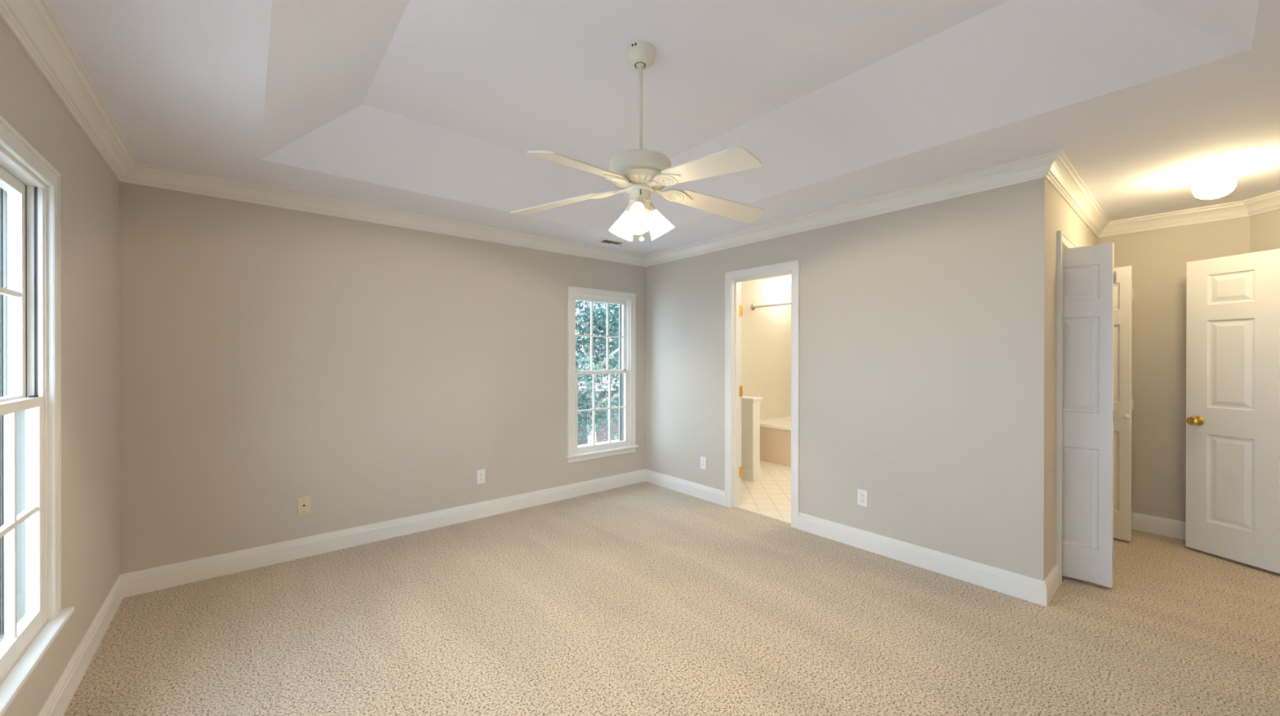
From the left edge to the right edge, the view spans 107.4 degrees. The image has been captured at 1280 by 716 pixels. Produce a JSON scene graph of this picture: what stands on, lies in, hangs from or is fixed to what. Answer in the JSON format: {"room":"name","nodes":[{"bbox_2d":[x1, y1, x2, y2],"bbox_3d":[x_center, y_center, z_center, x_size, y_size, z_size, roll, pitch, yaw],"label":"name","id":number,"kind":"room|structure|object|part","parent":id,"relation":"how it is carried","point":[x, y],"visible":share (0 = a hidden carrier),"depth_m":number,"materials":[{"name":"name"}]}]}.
{"room":"empty bedroom","nodes":[
{"label":"empty bedroom","id":0,"kind":"room"},
{"bbox_2d":[0,18,119,715],"bbox_3d":[-1.506,0.115,0.838,0.150,2.444,4.798,0,0,-40],"label":"wall","id":1,"kind":"structure","parent":0,"point":[90,189],"depth_m":1.98,"materials":[{"name":"beige paint"}]},
{"bbox_2d":[0,115,74,715],"bbox_3d":[-1.930,0.167,1.355,0.228,1.688,0.872,0,0,-40],"label":"window","id":2,"kind":"structure","parent":1,"relation":"in","point":[30,322],"depth_m":1.61,"materials":[{"name":"white wood"}]},
{"bbox_3d":[-1.923,-0.217,1.361,0.032,0.757,0.659,0,0,-40],"label":"sash","id":3,"kind":"part","parent":2,"relation":"part of","materials":[{"name":"white wood"}]},
{"bbox_3d":[-1.964,0.167,1.327,0.141,1.688,0.808,0,0,-40],"label":"exterior frame","id":4,"kind":"part","parent":2,"relation":"part of","materials":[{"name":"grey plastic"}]},
{"bbox_3d":[-1.895,0.533,1.386,0.031,0.795,0.659,0,0,-40],"label":"sash","id":5,"kind":"part","parent":2,"relation":"part of","materials":[{"name":"white wood"}]},
{"bbox_3d":[-1.894,0.171,1.386,0.041,1.558,0.688,0,0,-40],"label":"frame","id":6,"kind":"part","parent":2,"relation":"part of","materials":[{"name":"white wood"}]},
{"bbox_3d":[-1.871,0.128,1.405,0.019,1.604,0.820,0,0,-40],"label":"casing","id":7,"kind":"part","parent":2,"relation":"part of","materials":[{"name":"white wood"}]},
{"bbox_2d":[0,0,137,181],"bbox_3d":[-1.408,-1.026,0.897,0.079,0.103,4.528,0,0,-40],"label":"trim","id":8,"kind":"structure","parent":1,"relation":"attached to","point":[33,24],"depth_m":1.69,"materials":[{"name":"white wood"}]},
{"bbox_2d":[37,574,123,715],"bbox_3d":[-1.434,1.273,0.882,0.016,0.128,4.528,0,0,-40],"label":"baseboard","id":9,"kind":"structure","parent":1,"relation":"attached to","point":[60,698],"depth_m":1.97,"materials":[{"name":"white wood"}]},
{"bbox_2d":[119,181,791,573],"bbox_3d":[-0.145,0.107,5.008,7.292,2.444,0.150,0,0,-40],"label":"wall","id":10,"kind":"structure","parent":0,"point":[270,357],"depth_m":3.25,"materials":[{"name":"beige paint"}]},
{"bbox_2d":[297,495,310,515],"bbox_3d":[-2.248,0.986,3.144,0.072,0.117,0.012,0,0,-40],"label":"cable plate","id":11,"kind":"object","parent":10,"relation":"attached to","point":[304,502],"visible":1,"depth_m":3.14,"materials":[{"name":"beige plastic"}]},
{"bbox_2d":[120,468,645,597],"bbox_3d":[-1.412,1.266,3.843,3.852,0.128,0.016,0,0,-40],"label":"baseboard","id":12,"kind":"structure","parent":10,"relation":"attached to","point":[138,582],"depth_m":3.28,"materials":[{"name":"white wood"}]},
{"bbox_2d":[120,162,645,266],"bbox_3d":[-1.389,-1.032,3.814,3.852,0.103,0.079,0,0,-40],"label":"trim","id":13,"kind":"structure","parent":10,"relation":"attached to","point":[142,174],"depth_m":3.27,"materials":[{"name":"white"}]},
{"bbox_2d":[476,469,484,484],"bbox_3d":[-1.326,0.989,3.920,0.070,0.115,0.008,0,0,-40],"label":"wall outlet","id":14,"kind":"object","parent":10,"relation":"attached to","point":[480,473],"visible":1,"depth_m":3.92,"materials":[{"name":"white plastic"}]},
{"bbox_2d":[565,286,639,462],"bbox_3d":[-0.415,0.160,4.773,0.872,1.688,0.228,0,0,-40],"label":"window","id":15,"kind":"structure","parent":10,"relation":"in","point":[626,443],"depth_m":4.79,"materials":[{"name":"white wood"}]},
{"bbox_3d":[-0.409,-0.223,4.765,0.659,0.757,0.032,0,0,-40],"label":"sash","id":16,"kind":"part","parent":15,"relation":"part of","materials":[{"name":"white wood"}]},
{"bbox_3d":[-0.386,0.527,4.739,0.659,0.795,0.031,0,0,-40],"label":"sash","id":17,"kind":"part","parent":15,"relation":"part of","materials":[{"name":"white wood"}]},
{"bbox_3d":[-0.385,0.165,4.737,0.688,1.558,0.041,0,0,-40],"label":"frame","id":18,"kind":"part","parent":15,"relation":"part of","materials":[{"name":"white wood"}]},
{"bbox_3d":[-0.443,0.160,4.807,0.808,1.688,0.141,0,0,-40],"label":"exterior frame","id":19,"kind":"part","parent":15,"relation":"part of","materials":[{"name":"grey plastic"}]},
{"bbox_2d":[751,302,791,310],"bbox_3d":[1.985,-0.676,5.728,0.082,0.082,1.478,0,0,-40],"label":"shower rod","id":20,"kind":"object","parent":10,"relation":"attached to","point":[753,306],"visible":0.47,"depth_m":6.10,"materials":[{"name":"silver metal"}]},
{"bbox_3d":[1.984,-0.676,5.729,0.025,0.025,1.468,0,0,-40],"label":"rod","id":21,"kind":"part","parent":20,"relation":"part of","materials":[{"name":"silver metal"}]},
{"bbox_2d":[46,0,1279,283],"bbox_3d":[1.669,-1.232,2.801,7.542,0.306,5.858,0,0,-40],"label":"ceiling","id":22,"kind":"structure","parent":0,"point":[432,108],"depth_m":2.23,"materials":[{"name":"white paint"}]},
{"bbox_2d":[593,237,629,246],"bbox_3d":[-0.263,-1.077,4.390,0.300,0.014,0.156,0,0,-40],"label":"ceiling vent","id":23,"kind":"object","parent":22,"relation":"in","point":[606,241],"visible":1,"depth_m":4.37,"materials":[{"name":"white plastic"}]},
{"bbox_2d":[510,40,764,242],"bbox_3d":[0.025,-0.953,2.084,1.225,0.864,1.180,0,0,-40],"label":"ceiling fan","id":24,"kind":"object","parent":22,"relation":"hanging from","point":[641,173],"visible":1,"depth_m":2.06,"materials":[{"name":"beige metal"}]},
{"bbox_3d":[-0.394,-0.728,2.230,0.448,0.087,0.134,0,0,16],"label":"blade","id":25,"kind":"part","parent":24,"relation":"part of","materials":[{"name":"beige laminate"}]},
{"bbox_3d":[-0.226,-0.727,1.780,0.134,0.087,0.448,0,0,34],"label":"blade","id":26,"kind":"part","parent":24,"relation":"part of","materials":[{"name":"beige laminate"}]},
{"bbox_3d":[-0.081,-0.613,2.180,0.118,0.145,0.132,0,0,-40],"label":"lamp shade","id":27,"kind":"part","parent":24,"relation":"part of","materials":[{"name":"white glass"}]},
{"bbox_3d":[-0.013,-0.612,2.014,0.123,0.145,0.119,0,0,-40],"label":"lamp shade","id":28,"kind":"part","parent":24,"relation":"part of","materials":[{"name":"white glass"}]},
{"bbox_3d":[-0.017,-0.729,2.529,0.134,0.087,0.448,0,0,-2],"label":"blade","id":29,"kind":"part","parent":24,"relation":"part of","materials":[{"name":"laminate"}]},
{"bbox_3d":[-0.011,-0.634,2.040,0.062,0.082,0.060,0,0,-40],"label":"bulb","id":30,"kind":"part","parent":24,"relation":"part of","materials":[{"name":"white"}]},
{"bbox_2d":[634,62,645,68],"bbox_3d":[0.001,-1.319,2.119,0.052,0.001,0.052,0,0,-40],"label":"socket","id":31,"kind":"object","parent":24,"relation":"attached to","point":[637,62],"depth_m":2.11,"materials":[{"name":"white metal"}]},
{"bbox_3d":[0.096,-0.612,2.154,0.131,0.145,0.117,0,0,-40],"label":"lamp shade","id":32,"kind":"part","parent":24,"relation":"part of","materials":[{"name":"white glass"}]},
{"bbox_3d":[0.250,-0.727,1.796,0.134,0.087,0.448,0,0,-40],"label":"blade","id":33,"kind":"part","parent":24,"relation":"part of","materials":[{"name":"beige laminate"}]},
{"bbox_3d":[0.384,-0.728,2.263,0.448,0.087,0.134,0,0,-20],"label":"blade","id":34,"kind":"part","parent":24,"relation":"part of","materials":[{"name":"beige laminate"}]},
{"bbox_2d":[1191,165,1236,199],"bbox_3d":[3.292,-0.997,2.695,0.164,0.161,0.164,0,0,-40],"label":"flush light","id":35,"kind":"object","parent":22,"relation":"attached to","point":[1212,183],"visible":1,"depth_m":2.65,"materials":[{"name":"white glass"}]},
{"bbox_3d":[3.292,-1.062,2.695,0.128,0.032,0.128,0,0,-40],"label":"plate","id":36,"kind":"part","parent":35,"relation":"part of","materials":[{"name":"white plastic"}]},
{"bbox_2d":[62,460,1279,715],"bbox_3d":[1.712,1.375,2.792,7.332,0.081,5.678,0,0,-40],"label":"floor","id":37,"kind":"structure","parent":0,"point":[643,598],"depth_m":2.30,"materials":[{"name":"beige carpet"}]},
{"bbox_2d":[760,415,791,466],"bbox_3d":[2.528,1.085,6.189,1.670,0.487,1.470,0,0,-40],"label":"bathtub","id":38,"kind":"object","parent":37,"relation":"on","point":[775,433],"visible":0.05,"depth_m":5.92,"materials":[{"name":"white plastic"}]},
{"bbox_2d":[760,415,791,426],"bbox_3d":[2.534,1.041,6.194,1.656,0.395,1.470,0,0,-40],"label":"basin","id":39,"kind":"object","parent":38,"relation":"in","point":[783,421],"depth_m":6.14,"materials":[{"name":"white ceramic"}]},
{"bbox_2d":[741,395,762,482],"bbox_3d":[1.015,0.879,5.364,0.166,0.900,0.798,0,0,-40],"label":"wall","id":40,"kind":"structure","parent":0,"point":[750,406],"depth_m":5.08,"materials":[{"name":"white paint"}]},
{"bbox_3d":[1.012,1.265,5.368,0.150,0.128,0.790,0,0,-40],"label":"trim","id":41,"kind":"part","parent":40,"relation":"part of","materials":[{"name":"white"}]},
{"bbox_2d":[645,177,1048,580],"bbox_3d":[1.169,0.110,3.850,0.115,2.444,3.313,0,0,-40],"label":"wall","id":42,"kind":"structure","parent":0,"point":[924,329],"depth_m":3.06,"materials":[{"name":"beige paint"}]},
{"bbox_2d":[645,469,724,506],"bbox_3d":[0.412,1.266,4.653,0.016,0.128,1.115,0,0,-40],"label":"baseboard","id":43,"kind":"structure","parent":42,"relation":"attached to","point":[699,491],"depth_m":4.59,"materials":[{"name":"white wood"}]},
{"bbox_2d":[700,456,706,469],"bbox_3d":[0.597,0.991,4.439,0.008,0.115,0.070,0,0,-40],"label":"wall outlet","id":44,"kind":"object","parent":42,"relation":"attached to","point":[703,460],"visible":1,"depth_m":4.43,"materials":[{"name":"white plastic"}]},
{"bbox_2d":[738,305,742,477],"bbox_3d":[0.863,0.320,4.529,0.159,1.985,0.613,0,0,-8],"label":"door hinges","id":45,"kind":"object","parent":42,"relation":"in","point":[740,388],"depth_m":4.24,"materials":[{"name":"gold metal"}]},
{"bbox_2d":[724,259,799,528],"bbox_3d":[1.057,0.284,3.986,0.155,2.096,0.732,0,0,-40],"label":"trim","id":46,"kind":"structure","parent":42,"relation":"attached to","point":[734,279],"depth_m":4.17,"materials":[{"name":"white wood"}]},
{"bbox_2d":[735,505,791,524],"bbox_3d":[1.054,1.327,3.980,0.035,0.010,0.601,0,0,-40],"label":"threshold","id":47,"kind":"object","parent":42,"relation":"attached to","point":[737,506],"depth_m":3.97,"materials":[{"name":"beige stone"}]},
{"bbox_2d":[644,149,1061,266],"bbox_3d":[1.120,-1.030,3.755,0.079,0.103,3.392,0,0,-40],"label":"trim","id":48,"kind":"structure","parent":42,"relation":"attached to","point":[1035,167],"depth_m":3.15,"materials":[{"name":"white wood"}]},
{"bbox_2d":[857,488,867,506],"bbox_3d":[1.558,0.980,3.291,0.008,0.115,0.070,0,0,-40],"label":"wall outlet","id":49,"kind":"object","parent":42,"relation":"attached to","point":[862,495],"visible":1,"depth_m":3.29,"materials":[{"name":"white plastic"}]},
{"bbox_2d":[798,511,1046,606],"bbox_3d":[1.715,1.270,3.096,0.016,0.128,1.482,0,0,-40],"label":"baseboard","id":50,"kind":"structure","parent":42,"relation":"attached to","point":[1012,584],"depth_m":2.94,"materials":[{"name":"white wood"}]},
{"bbox_2d":[1048,182,1097,573],"bbox_3d":[2.961,0.113,3.265,1.883,2.444,0.115,0,0,-40],"label":"wall","id":51,"kind":"structure","parent":0,"point":[1062,217],"depth_m":2.71,"materials":[{"name":"beige paint"}]},
{"bbox_2d":[1043,563,1059,606],"bbox_3d":[2.316,1.272,2.643,0.356,0.128,0.016,0,0,-40],"label":"baseboard","id":52,"kind":"structure","parent":51,"relation":"attached to","point":[1051,580],"depth_m":2.63,"materials":[{"name":"white wood"}]},
{"bbox_2d":[1056,230,1079,586],"bbox_3d":[2.950,0.295,3.245,1.396,2.081,0.134,0,0,-40],"label":"trim","id":53,"kind":"structure","parent":51,"relation":"attached to","point":[1064,242],"depth_m":2.76,"materials":[{"name":"white wood"}]},
{"bbox_2d":[1044,150,1109,237],"bbox_3d":[2.950,-1.027,3.126,2.077,0.103,0.079,0,0,-40],"label":"trim","id":54,"kind":"structure","parent":51,"relation":"attached to","point":[1062,175],"depth_m":2.93,"materials":[{"name":"white wood"}]},
{"bbox_2d":[1062,242,1116,587],"bbox_3d":[2.632,0.329,2.808,0.098,1.978,0.299,0,0,-40],"label":"door","id":55,"kind":"structure","parent":51,"relation":"in","point":[1089,274],"depth_m":2.78,"materials":[{"name":"white paint"}]},
{"bbox_3d":[2.625,0.329,2.809,0.288,1.978,0.030,0,0,38],"label":"pivot panel","id":56,"kind":"part","parent":55,"relation":"part of","materials":[{"name":"white paint"}]},
{"bbox_3d":[2.641,0.329,2.821,0.030,1.978,0.288,0,0,-32],"label":"lead panel","id":57,"kind":"part","parent":55,"relation":"part of","materials":[{"name":"white paint"}]},
{"bbox_2d":[1113,266,1133,541],"bbox_3d":[3.454,0.328,3.496,0.095,1.978,0.298,0,0,-40],"label":"door","id":58,"kind":"structure","parent":51,"relation":"in","point":[1123,292],"depth_m":3.41,"materials":[{"name":"white paint"}]},
{"bbox_3d":[3.445,0.328,3.495,0.288,1.978,0.030,0,0,40],"label":"lead panel","id":59,"kind":"part","parent":58,"relation":"part of","materials":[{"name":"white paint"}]},
{"bbox_3d":[3.517,0.420,3.394,0.033,0.032,0.032,0,0,-40],"label":"knob","id":60,"kind":"part","parent":58,"relation":"part of","materials":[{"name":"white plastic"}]},
{"bbox_2d":[1097,216,1249,521],"bbox_3d":[3.781,0.112,3.842,0.115,2.444,1.465,0,0,-40],"label":"wall","id":61,"kind":"structure","parent":0,"point":[1158,259],"depth_m":3.56,"materials":[{"name":"beige paint"}]},
{"bbox_2d":[1131,512,1186,539],"bbox_3d":[3.957,1.271,3.532,0.016,0.128,0.760,0,0,-40],"label":"baseboard","id":62,"kind":"structure","parent":61,"relation":"attached to","point":[1143,522],"depth_m":3.55,"materials":[{"name":"white wood"}]},
{"bbox_2d":[1098,200,1248,237],"bbox_3d":[3.934,-1.028,3.507,0.079,0.103,0.760,0,0,-40],"label":"trim","id":63,"kind":"structure","parent":61,"relation":"attached to","point":[1234,210],"depth_m":3.47,"materials":[{"name":"white"}]},
{"bbox_2d":[1249,208,1279,253],"bbox_3d":[4.236,0.115,2.918,0.115,2.444,0.644,0,0,5],"label":"wall","id":64,"kind":"structure","parent":0,"point":[1264,228],"depth_m":3.16,"materials":[{"name":"beige paint"}]},
{"bbox_2d":[1185,248,1279,573],"bbox_3d":[3.914,0.324,2.921,0.161,1.985,0.755,0,0,-12],"label":"door","id":65,"kind":"structure","parent":64,"relation":"in","point":[1233,303],"depth_m":3.06,"materials":[{"name":"white paint"}]},
{"bbox_3d":[3.803,0.431,3.222,0.063,0.066,0.066,0,0,-12],"label":"knob","id":66,"kind":"part","parent":65,"relation":"part of","materials":[{"name":"gold metal"}]},
{"bbox_2d":[1243,190,1279,216],"bbox_3d":[4.141,-1.026,2.924,0.079,0.103,0.644,0,0,5],"label":"trim","id":67,"kind":"structure","parent":64,"relation":"attached to","point":[1270,202],"depth_m":3.13,"materials":[{"name":"white wood"}]},
{"label":"outside","id":68,"kind":"structure","parent":0,"visible":0},
{"bbox_2d":[577,439,618,446],"bbox_3d":[-5.802,6.803,14.726,90.000,0.200,90.000,0,0,-40],"label":"ground","id":69,"kind":"structure","parent":68,"point":[600,442],"depth_m":36.83,"materials":[{"name":"grey"}]},
{"bbox_2d":[575,300,586,387],"bbox_3d":[-3.667,0.844,16.950,5.159,11.718,5.137,0,0,-31],"label":"leafy tree","id":70,"kind":"object","parent":69,"relation":"on","point":[576,300],"visible":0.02,"depth_m":16.90,"materials":[{"name":"green plant"}]},
{"bbox_2d":[575,343,618,444],"bbox_3d":[-5.121,1.678,26.367,12.800,5.400,7.800,0,0,-40],"label":"house","id":71,"kind":"structure","parent":69,"relation":"on","point":[583,439],"depth_m":24.60,"materials":[{"name":"red"}]},
{"bbox_2d":[575,300,618,446],"bbox_3d":[-1.250,0.990,10.017,4.668,11.460,4.668,0,0,-35],"label":"leafy tree","id":72,"kind":"object","parent":69,"relation":"on","point":[599,325],"visible":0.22,"depth_m":9.47,"materials":[{"name":"green plant"}]},
{"bbox_2d":[586,303,618,385],"bbox_3d":[0.362,0.824,14.732,5.372,11.773,5.128,0,0,35],"label":"leafy tree","id":73,"kind":"object","parent":69,"relation":"on","point":[613,304],"visible":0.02,"depth_m":14.20,"materials":[{"name":"green plant"}]},
{"bbox_2d":[596,306,618,364],"bbox_3d":[0.331,0.552,21.355,6.182,12.288,6.642,0,0,-40],"label":"leafy tree","id":74,"kind":"object","parent":69,"relation":"on","point":[615,306],"visible":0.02,"depth_m":20.91,"materials":[{"name":"green plant"}]}
]}

